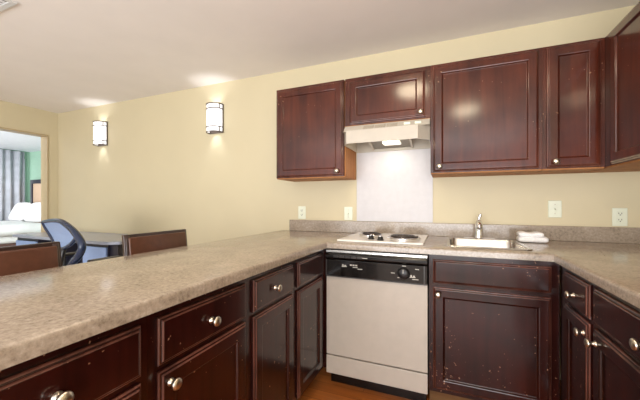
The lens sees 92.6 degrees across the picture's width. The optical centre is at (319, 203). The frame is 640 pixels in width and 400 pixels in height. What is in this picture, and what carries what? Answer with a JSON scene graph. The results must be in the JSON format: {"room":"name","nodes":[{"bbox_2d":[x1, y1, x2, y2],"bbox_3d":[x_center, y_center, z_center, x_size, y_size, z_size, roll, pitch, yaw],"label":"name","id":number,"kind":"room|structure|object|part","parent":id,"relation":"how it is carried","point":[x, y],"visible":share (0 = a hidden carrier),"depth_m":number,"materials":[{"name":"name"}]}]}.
{"room":"kitchen","nodes":[
{"label":"kitchen","id":0,"kind":"room"},
{"bbox_2d":[4,149,29,221],"bbox_3d":[-7.880,-0.024,4.915,0.120,2.366,5.060,0,0,22],"label":"wall","id":1,"kind":"structure","parent":0,"point":[26,154],"depth_m":7.19,"materials":[{"name":"green paint"}]},
{"bbox_2d":[24,159,24,201],"bbox_3d":[-7.341,-0.391,6.218,0.080,1.300,2.080,0,0,22],"label":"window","id":2,"kind":"structure","parent":1,"relation":"in","point":[24,159],"depth_m":7.15,"materials":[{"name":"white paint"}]},
{"bbox_2d":[0,100,57,218],"bbox_3d":[-4.661,-0.024,1.525,0.120,2.366,5.656,0,0,22],"label":"wall","id":3,"kind":"structure","parent":0,"point":[12,115],"depth_m":3.98,"materials":[{"name":"beige paint"}]},
{"bbox_2d":[0,127,47,231],"bbox_3d":[-3.834,0.133,3.529,0.147,2.052,1.092,0,0,22],"label":"trim","id":4,"kind":"structure","parent":3,"relation":"attached to","point":[44,138],"depth_m":4.01,"materials":[{"name":"paint"}]},
{"bbox_2d":[30,151,40,179],"bbox_3d":[-4.972,-0.024,6.515,4.270,2.366,0.120,0,0,22],"label":"wall","id":5,"kind":"structure","parent":0,"point":[35,157],"depth_m":7.14,"materials":[{"name":"green paint"}]},
{"bbox_2d":[30,179,40,222],"bbox_3d":[-5.790,0.309,6.749,2.000,1.700,0.068,0,0,22],"label":"headboard","id":6,"kind":"object","parent":5,"relation":"attached to","point":[35,185],"visible":0.21,"depth_m":7.05,"materials":[{"name":"laminate"}]},
{"bbox_3d":[-5.790,0.309,6.749,2.000,1.700,0.068,0,0,22],"label":"frame","id":7,"kind":"part","parent":6,"relation":"part of","materials":[{"name":"laminate"}]},
{"bbox_3d":[-5.784,0.204,6.763,1.880,1.310,0.038,0,0,22],"label":"panel","id":8,"kind":"part","parent":6,"relation":"part of","materials":[{"name":"pink fabric"}]},
{"bbox_2d":[0,0,639,151],"bbox_3d":[-3.472,-1.257,1.966,10.520,0.100,7.380,0,0,22],"label":"ceiling","id":9,"kind":"structure","parent":0,"point":[57,56],"depth_m":2.21,"materials":[{"name":"paint"}]},
{"bbox_2d":[0,0,16,11],"bbox_3d":[-2.027,-1.202,1.804,0.355,0.009,0.225,0,0,22],"label":"ceiling vent","id":10,"kind":"object","parent":9,"relation":"in","point":[4,4],"visible":1,"depth_m":1.84,"materials":[{"name":"metal"}]},
{"bbox_2d":[0,149,23,220],"bbox_3d":[-7.242,-0.031,6.033,0.102,2.300,2.237,0,0,22],"label":"curtain","id":11,"kind":"object","parent":9,"relation":"hanging from","point":[11,162],"visible":0.56,"depth_m":6.81,"materials":[{"name":"grey fabric"}]},
{"bbox_2d":[58,5,639,379],"bbox_3d":[-0.748,-0.024,3.032,6.200,2.366,0.120,0,0,22],"label":"wall","id":12,"kind":"structure","parent":0,"point":[159,169],"depth_m":2.95,"materials":[{"name":"beige paint"}]},
{"bbox_2d":[93,121,107,145],"bbox_3d":[-2.685,-0.847,3.711,0.184,0.288,0.104,0,0,22],"label":"wall sconce","id":13,"kind":"object","parent":12,"relation":"attached to","point":[100,129],"visible":1,"depth_m":3.67,"materials":[{"name":"white glass"}]},
{"bbox_3d":[-2.668,-0.847,3.754,0.176,0.288,0.011,0,0,22],"label":"plate","id":14,"kind":"part","parent":13,"relation":"part of","materials":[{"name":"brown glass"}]},
{"bbox_2d":[206,102,223,133],"bbox_3d":[-1.064,-0.847,3.041,0.184,0.288,0.104,0,0,22],"label":"wall sconce","id":15,"kind":"object","parent":12,"relation":"attached to","point":[215,111],"visible":1,"depth_m":3.00,"materials":[{"name":"white glass"}]},
{"bbox_2d":[298,206,305,218],"bbox_3d":[-0.160,0.083,2.718,0.073,0.112,0.010,0,0,22],"label":"electrical outlet","id":16,"kind":"object","parent":12,"relation":"attached to","point":[301,209],"visible":1,"depth_m":2.71,"materials":[{"name":"beige plastic"}]},
{"bbox_2d":[277,80,355,181],"bbox_3d":[-0.036,-0.553,2.482,0.580,0.720,0.352,0,0,22],"label":"upper cabinet","id":17,"kind":"object","parent":12,"relation":"attached to","point":[311,126],"visible":0.98,"depth_m":2.35,"materials":[{"name":"red wood"}]},
{"bbox_3d":[-0.025,-0.197,2.508,0.576,0.008,0.294,0,0,22],"label":"panel","id":18,"kind":"part","parent":17,"relation":"part of","materials":[{"name":"brown wood"}]},
{"bbox_3d":[0.242,-0.557,2.405,0.008,0.712,0.280,0,0,22],"label":"panel","id":19,"kind":"part","parent":17,"relation":"part of","materials":[{"name":"brown wood"}]},
{"bbox_2d":[344,207,352,219],"bbox_3d":[0.235,0.085,2.548,0.073,0.112,0.022,0,0,22],"label":"light switch","id":20,"kind":"object","parent":12,"relation":"attached to","point":[348,211],"visible":1,"depth_m":2.55,"materials":[{"name":"beige plastic"}]},
{"bbox_2d":[345,66,430,126],"bbox_3d":[0.506,-0.737,2.257,0.593,0.352,0.352,0,0,22],"label":"upper cabinet","id":21,"kind":"object","parent":12,"relation":"attached to","point":[402,95],"visible":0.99,"depth_m":2.12,"materials":[{"name":"red wood"}]},
{"bbox_2d":[343,118,430,152],"bbox_3d":[0.498,-0.488,2.236,0.587,0.146,0.394,0,0,22],"label":"range hood","id":22,"kind":"object","parent":21,"relation":"attached to","point":[411,134],"visible":0.97,"depth_m":2.11,"materials":[{"name":"metal"}]},
{"bbox_2d":[363,125,373,128],"bbox_3d":[0.341,-0.536,2.156,0.072,0.028,0.026,0,0,22],"label":"vent","id":23,"kind":"object","parent":22,"relation":"attached to","point":[364,126],"depth_m":2.15,"materials":[{"name":"beige metal"}]},
{"bbox_2d":[374,124,384,127],"bbox_3d":[0.417,-0.536,2.125,0.072,0.028,0.026,0,0,22],"label":"vent","id":24,"kind":"object","parent":22,"relation":"attached to","point":[375,125],"depth_m":2.12,"materials":[{"name":"beige metal"}]},
{"bbox_2d":[386,123,396,126],"bbox_3d":[0.492,-0.536,2.093,0.072,0.028,0.026,0,0,22],"label":"vent","id":25,"kind":"object","parent":22,"relation":"attached to","point":[387,124],"depth_m":2.09,"materials":[{"name":"beige metal"}]},
{"bbox_3d":[0.517,-0.565,2.284,0.589,0.008,0.294,0,0,22],"label":"panel","id":26,"kind":"part","parent":21,"relation":"part of","materials":[{"name":"brown wood"}]},
{"bbox_2d":[357,148,432,222],"bbox_3d":[0.577,-0.134,2.414,0.588,0.559,0.007,0,0,22],"label":"guard","id":27,"kind":"object","parent":12,"relation":"attached to","point":[392,186],"visible":0.86,"depth_m":2.40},
{"bbox_2d":[289,220,639,243],"bbox_3d":[0.853,0.197,2.293,2.435,0.097,0.020,0,0,22],"label":"backsplash","id":28,"kind":"structure","parent":12,"relation":"attached to","point":[629,235],"depth_m":2.19,"materials":[{"name":"stone"}]},
{"bbox_2d":[431,48,541,177],"bbox_3d":[1.065,-0.553,2.026,0.616,0.720,0.352,0,0,22],"label":"upper cabinet","id":29,"kind":"object","parent":12,"relation":"attached to","point":[486,112],"visible":1,"depth_m":1.89,"materials":[{"name":"red wood"}]},
{"bbox_3d":[1.076,-0.197,2.052,0.612,0.008,0.294,0,0,22],"label":"panel","id":30,"kind":"part","parent":29,"relation":"part of","materials":[{"name":"brown wood"}]},
{"bbox_2d":[548,200,561,217],"bbox_3d":[1.543,0.038,2.007,0.073,0.112,0.022,0,0,22],"label":"electrical outlet","id":31,"kind":"object","parent":12,"relation":"attached to","point":[554,207],"visible":1,"depth_m":2.01,"materials":[{"name":"beige plastic"}]},
{"bbox_2d":[530,37,604,174],"bbox_3d":[1.483,-0.553,1.853,0.287,0.720,0.352,0,0,22],"label":"upper cabinet","id":32,"kind":"object","parent":12,"relation":"attached to","point":[573,74],"visible":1,"depth_m":1.73,"materials":[{"name":"red wood"}]},
{"bbox_3d":[1.342,-0.239,1.739,0.033,0.033,0.033,0,0,22],"label":"knob","id":33,"kind":"part","parent":32,"relation":"part of","materials":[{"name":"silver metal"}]},
{"bbox_3d":[1.494,-0.197,1.880,0.283,0.008,0.294,0,0,22],"label":"panel","id":34,"kind":"part","parent":32,"relation":"part of","materials":[{"name":"brown wood"}]},
{"bbox_3d":[1.430,-0.552,1.730,0.247,0.694,0.020,0,0,22],"label":"door","id":35,"kind":"part","parent":32,"relation":"part of","materials":[{"name":"red wood"}]},
{"bbox_2d":[612,208,627,225],"bbox_3d":[1.850,0.085,1.887,0.073,0.112,0.010,0,0,22],"label":"electrical outlet","id":36,"kind":"object","parent":12,"relation":"attached to","point":[619,215],"visible":1,"depth_m":1.88,"materials":[{"name":"beige plastic"}]},
{"bbox_2d":[617,218,623,222],"bbox_3d":[1.848,0.104,1.884,0.033,0.028,0.003,0,0,22],"label":"socket","id":37,"kind":"object","parent":36,"relation":"attached to","point":[619,220],"depth_m":1.88,"materials":[{"name":"beige plastic"}]},
{"bbox_2d":[299,367,560,399],"bbox_3d":[0.354,1.209,0.922,2.650,0.100,3.176,0,0,22],"label":"floor","id":38,"kind":"structure","parent":0,"point":[321,387],"depth_m":1.87,"materials":[{"name":"brown wood"}]},
{"bbox_2d":[0,316,146,399],"bbox_3d":[-0.780,0.721,0.711,0.612,0.876,0.438,0,0,22],"label":"base cabinet","id":39,"kind":"object","parent":38,"relation":"on","point":[111,364],"visible":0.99,"depth_m":0.67,"materials":[{"name":"brown wood"}]},
{"bbox_3d":[-0.510,0.387,0.605,0.033,0.033,0.033,0,0,22],"label":"knob","id":40,"kind":"part","parent":39,"relation":"part of","materials":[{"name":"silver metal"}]},
{"bbox_3d":[-0.534,0.749,0.615,0.020,0.570,0.378,0,0,22],"label":"door","id":41,"kind":"part","parent":39,"relation":"part of","materials":[{"name":"brown wood"}]},
{"bbox_2d":[147,278,246,399],"bbox_3d":[-0.611,0.721,1.118,0.612,0.876,0.444,0,0,22],"label":"base cabinet","id":42,"kind":"object","parent":38,"relation":"on","point":[197,346],"visible":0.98,"depth_m":0.98,"materials":[{"name":"brown wood"}]},
{"bbox_3d":[-0.406,0.504,0.856,0.033,0.033,0.033,0,0,22],"label":"knob","id":43,"kind":"part","parent":42,"relation":"part of","materials":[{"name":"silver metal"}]},
{"bbox_3d":[-0.368,0.381,1.016,0.020,0.133,0.393,0,0,22],"label":"drawer","id":44,"kind":"part","parent":42,"relation":"part of","materials":[{"name":"brown wood"}]},
{"bbox_3d":[-0.368,0.749,1.016,0.020,0.570,0.393,0,0,22],"label":"door","id":45,"kind":"part","parent":42,"relation":"part of","materials":[{"name":"brown wood"}]},
{"bbox_3d":[-0.345,0.387,1.006,0.033,0.033,0.033,0,0,22],"label":"knob","id":46,"kind":"part","parent":42,"relation":"part of","materials":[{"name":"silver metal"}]},
{"bbox_2d":[247,261,292,399],"bbox_3d":[-0.450,0.721,1.508,0.612,0.876,0.400,0,0,22],"label":"base cabinet","id":47,"kind":"object","parent":38,"relation":"on","point":[269,292],"visible":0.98,"depth_m":1.36,"materials":[{"name":"brown wood"}]},
{"bbox_3d":[-0.206,0.381,1.407,0.020,0.133,0.344,0,0,22],"label":"drawer","id":48,"kind":"part","parent":47,"relation":"part of","materials":[{"name":"brown wood"}]},
{"bbox_3d":[-0.206,0.749,1.407,0.020,0.570,0.344,0,0,22],"label":"door","id":49,"kind":"part","parent":47,"relation":"part of","materials":[{"name":"brown wood"}]},
{"bbox_3d":[-0.189,0.383,1.382,0.033,0.033,0.033,0,0,22],"label":"knob","id":50,"kind":"part","parent":47,"relation":"part of","materials":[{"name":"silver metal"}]},
{"bbox_2d":[293,248,328,399],"bbox_3d":[-0.300,0.721,1.901,0.589,0.876,0.440,0,0,22],"label":"base cabinet","id":51,"kind":"object","parent":38,"relation":"on","point":[309,271],"visible":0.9,"depth_m":1.74,"materials":[{"name":"brown wood"}]},
{"bbox_3d":[-0.054,0.381,1.776,0.020,0.133,0.339,0,0,22],"label":"drawer","id":52,"kind":"part","parent":51,"relation":"part of","materials":[{"name":"brown wood"}]},
{"bbox_3d":[-0.054,0.749,1.776,0.020,0.570,0.339,0,0,22],"label":"door","id":53,"kind":"part","parent":51,"relation":"part of","materials":[{"name":"brown wood"}]},
{"bbox_2d":[325,248,428,399],"bbox_3d":[0.424,0.725,2.076,0.608,0.868,0.598,0,0,22],"label":"dishwasher","id":54,"kind":"object","parent":38,"relation":"on","point":[378,301],"visible":1,"depth_m":1.82,"materials":[{"name":"white metal"}]},
{"bbox_3d":[0.324,0.331,1.835,0.608,0.040,0.052,0,0,22],"label":"handle","id":55,"kind":"part","parent":54,"relation":"part of","materials":[{"name":"black plastic"}]},
{"bbox_3d":[0.328,1.017,1.844,0.608,0.112,0.032,0,0,22],"label":"panel","id":56,"kind":"part","parent":54,"relation":"part of","materials":[{"name":"metal"}]},
{"bbox_3d":[0.328,0.708,1.845,0.608,0.493,0.030,0,0,22],"label":"door panel","id":57,"kind":"part","parent":54,"relation":"part of","materials":[{"name":"metal"}]},
{"bbox_3d":[0.326,0.406,1.840,0.608,0.106,0.040,0,0,22],"label":"control panel","id":58,"kind":"part","parent":54,"relation":"part of","materials":[{"name":"black plastic"}]},
{"bbox_2d":[429,254,559,399],"bbox_3d":[0.995,0.721,1.854,0.605,0.876,0.612,0,0,22],"label":"base cabinet","id":59,"kind":"object","parent":38,"relation":"on","point":[494,323],"visible":0.94,"depth_m":1.60,"materials":[{"name":"brown wood"}]},
{"bbox_2d":[561,266,595,399],"bbox_3d":[1.345,0.721,1.228,0.612,0.876,0.378,0,0,22],"label":"base cabinet","id":60,"kind":"object","parent":38,"relation":"on","point":[577,323],"visible":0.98,"depth_m":1.29,"materials":[{"name":"brown wood"}]},
{"bbox_3d":[1.063,0.391,1.305,0.033,0.033,0.033,0,0,22],"label":"knob","id":61,"kind":"part","parent":60,"relation":"part of","materials":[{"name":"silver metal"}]},
{"bbox_3d":[1.087,0.381,1.296,0.020,0.133,0.263,0,0,22],"label":"drawer","id":62,"kind":"part","parent":60,"relation":"part of","materials":[{"name":"brown wood"}]},
{"bbox_3d":[1.087,0.749,1.296,0.020,0.570,0.263,0,0,22],"label":"door","id":63,"kind":"part","parent":60,"relation":"part of","materials":[{"name":"brown wood"}]},
{"bbox_3d":[1.025,0.511,1.212,0.033,0.033,0.033,0,0,22],"label":"knob","id":64,"kind":"part","parent":60,"relation":"part of","materials":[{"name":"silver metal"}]},
{"bbox_2d":[584,285,639,399],"bbox_3d":[1.146,0.721,0.748,0.612,0.876,0.660,0,0,22],"label":"base cabinet","id":65,"kind":"object","parent":38,"relation":"on","point":[616,336],"visible":1,"depth_m":0.99,"materials":[{"name":"brown wood"}]},
{"bbox_2d":[0,230,639,370],"bbox_3d":[0.369,0.264,1.235,2.521,0.038,2.345,0,0,22],"label":"countertop","id":66,"kind":"structure","parent":65,"relation":"on","point":[44,311],"depth_m":1.04,"materials":[{"name":"stone"}]},
{"bbox_2d":[337,232,427,244],"bbox_3d":[0.454,0.224,2.119,0.530,0.042,0.527,0,0,22],"label":"cooktop","id":67,"kind":"object","parent":66,"relation":"in","point":[367,237],"visible":1,"depth_m":1.97,"materials":[{"name":"white metal"}]},
{"bbox_2d":[464,213,494,238],"bbox_3d":[1.066,0.155,2.041,0.190,0.170,0.191,0,0,22],"label":"faucet","id":68,"kind":"object","parent":66,"relation":"on","point":[478,225],"visible":1,"depth_m":2.08,"materials":[{"name":"silver metal"}]},
{"bbox_3d":[1.056,0.149,2.028,0.033,0.066,0.158,0,0,26],"label":"spout","id":69,"kind":"part","parent":68,"relation":"part of","materials":[{"name":"silver metal"}]},
{"bbox_3d":[1.092,0.102,2.100,0.041,0.064,0.038,0,0,22],"label":"lever","id":70,"kind":"part","parent":68,"relation":"part of","materials":[{"name":"silver metal"}]},
{"bbox_3d":[1.091,0.237,2.101,0.190,0.006,0.048,0,0,22],"label":"plate","id":71,"kind":"part","parent":68,"relation":"part of","materials":[{"name":"silver metal"}]},
{"bbox_2d":[447,237,532,250],"bbox_3d":[1.010,0.320,1.895,0.418,0.160,0.525,0,0,22],"label":"sink","id":72,"kind":"object","parent":66,"relation":"in","point":[497,243],"visible":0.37,"depth_m":2.02,"materials":[{"name":"metal"}]},
{"bbox_2d":[516,231,548,242],"bbox_3d":[1.334,0.211,1.927,0.150,0.065,0.110,0,0,22],"label":"towel","id":73,"kind":"object","parent":66,"relation":"on","point":[535,237],"visible":1,"depth_m":1.89,"materials":[{"name":"white fabric"}]},
{"bbox_3d":[0.985,0.511,1.116,0.033,0.033,0.033,0,0,22],"label":"knob","id":74,"kind":"part","parent":65,"relation":"part of","materials":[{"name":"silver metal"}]},
{"bbox_3d":[0.905,0.381,0.856,0.020,0.133,0.603,0,0,22],"label":"drawer","id":75,"kind":"part","parent":65,"relation":"part of","materials":[{"name":"brown wood"}]},
{"bbox_3d":[0.905,0.749,0.856,0.020,0.570,0.603,0,0,22],"label":"door","id":76,"kind":"part","parent":65,"relation":"part of","materials":[{"name":"brown wood"}]},
{"bbox_3d":[0.870,0.387,0.836,0.033,0.033,0.033,0,0,22],"label":"knob","id":77,"kind":"part","parent":65,"relation":"part of","materials":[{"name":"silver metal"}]},
{"bbox_3d":[-6.420,1.209,3.251,4.450,0.100,7.500,0,0,22],"label":"floor","id":78,"kind":"structure","parent":0,"visible":0},
{"bbox_2d":[0,221,40,246],"bbox_3d":[-6.239,0.758,5.676,1.930,0.802,2.120,0,0,22],"label":"bed","id":79,"kind":"object","parent":78,"relation":"on","point":[7,228],"visible":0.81,"depth_m":5.39,"materials":[{"name":"white fabric"}]},
{"bbox_3d":[-6.237,0.589,5.696,1.880,0.220,2.080,0,0,22],"label":"mattress","id":80,"kind":"part","parent":79,"relation":"part of","materials":[{"name":"white fabric"}]},
{"bbox_2d":[8,202,30,220],"bbox_3d":[-6.491,0.184,6.624,0.580,0.410,0.244,0,0,22],"label":"pillow","id":81,"kind":"object","parent":79,"relation":"on","point":[17,213],"visible":0.77,"depth_m":6.53,"materials":[{"name":"white fabric"}]},
{"bbox_2d":[0,221,40,236],"bbox_3d":[-6.335,0.513,5.445,1.930,0.312,1.620,0,0,22],"label":"duvet","id":82,"kind":"object","parent":79,"relation":"on","point":[7,228],"depth_m":5.46,"materials":[{"name":"white fabric"}]},
{"bbox_2d":[23,202,40,221],"bbox_3d":[-5.895,0.184,6.377,0.700,0.410,0.244,0,0,22],"label":"pillow","id":83,"kind":"object","parent":79,"relation":"on","point":[33,213],"visible":0.68,"depth_m":6.29,"materials":[{"name":"white fabric"}]},
{"bbox_3d":[-1.806,1.209,0.409,6.250,0.100,5.776,0,0,22],"label":"floor","id":84,"kind":"structure","parent":0,"visible":0},
{"bbox_2d":[0,241,61,275],"bbox_3d":[-1.150,0.671,1.173,0.412,0.979,0.450,0,0,22],"label":"counter stool","id":85,"kind":"object","parent":84,"relation":"on","point":[16,259],"visible":0.19,"depth_m":1.33,"materials":[{"name":"brown wood"}]},
{"bbox_3d":[-1.230,0.673,1.429,0.069,0.973,0.034,0,0,22],"label":"leg","id":86,"kind":"part","parent":85,"relation":"part of","materials":[{"name":"brown wood"}]},
{"bbox_2d":[12,231,126,264],"bbox_3d":[-2.618,0.759,3.416,1.789,0.800,0.592,0,0,22],"label":"desk","id":87,"kind":"object","parent":84,"relation":"on","point":[98,244],"visible":0.25,"depth_m":3.12,"materials":[{"name":"grey laminate"}]},
{"bbox_3d":[-3.304,0.511,3.445,0.400,0.175,0.018,0,0,22],"label":"drawer","id":88,"kind":"part","parent":87,"relation":"part of","materials":[{"name":"blue laminate"}]},
{"bbox_3d":[-2.200,0.511,2.989,0.350,0.175,0.018,0,0,22],"label":"drawer","id":89,"kind":"part","parent":87,"relation":"part of","materials":[{"name":"blue laminate"}]},
{"bbox_3d":[-2.075,0.549,3.177,0.077,0.319,0.630,0,0,-23],"label":"panel","id":90,"kind":"part","parent":87,"relation":"part of","materials":[{"name":"laminate"}]},
{"bbox_2d":[41,218,121,265],"bbox_3d":[-2.012,0.641,2.589,0.825,1.036,0.511,0,0,22],"label":"office chair","id":91,"kind":"object","parent":84,"relation":"on","point":[57,229],"visible":0.38,"depth_m":2.39,"materials":[{"name":"blue fabric"}]},
{"bbox_3d":[-2.071,0.299,2.447,0.837,0.352,0.058,0,0,33],"label":"frame","id":92,"kind":"part","parent":91,"relation":"part of","materials":[{"name":"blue plastic"}]},
{"bbox_3d":[-2.187,0.568,2.636,0.112,0.267,0.240,0,0,22],"label":"armrest","id":93,"kind":"part","parent":91,"relation":"part of","materials":[{"name":"black plastic"}]},
{"bbox_3d":[-1.727,0.568,2.446,0.112,0.267,0.240,0,0,22],"label":"armrest","id":94,"kind":"part","parent":91,"relation":"part of","materials":[{"name":"black plastic"}]},
{"bbox_2d":[122,229,186,255],"bbox_3d":[-0.860,0.671,1.873,0.412,0.979,0.450,0,0,22],"label":"counter stool","id":95,"kind":"object","parent":84,"relation":"on","point":[132,244],"visible":0.18,"depth_m":1.88,"materials":[{"name":"brown wood"}]},
{"bbox_3d":[-1.097,0.673,1.749,0.069,0.973,0.034,0,0,22],"label":"leg","id":96,"kind":"part","parent":95,"relation":"part of","materials":[{"name":"brown wood"}]},
{"bbox_3d":[1.493,-0.024,0.495,0.120,2.366,2.856,0,0,22],"label":"wall","id":97,"kind":"structure","parent":0,"visible":0},
{"bbox_2d":[585,2,639,172],"bbox_3d":[1.598,-0.553,1.398,0.374,0.720,1.105,0,0,22],"label":"upper cabinet","id":98,"kind":"object","parent":97,"relation":"attached to","point":[622,44],"visible":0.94,"depth_m":1.49,"materials":[{"name":"red wood"}]},
{"bbox_3d":[1.625,-0.197,1.387,0.316,0.008,1.102,0,0,22],"label":"panel","id":99,"kind":"part","parent":98,"relation":"part of","materials":[{"name":"brown wood"}]},
{"bbox_3d":[1.396,-0.553,1.290,0.020,0.696,0.672,0,0,22],"label":"door","id":100,"kind":"part","parent":98,"relation":"part of","materials":[{"name":"red wood"}]}
]}

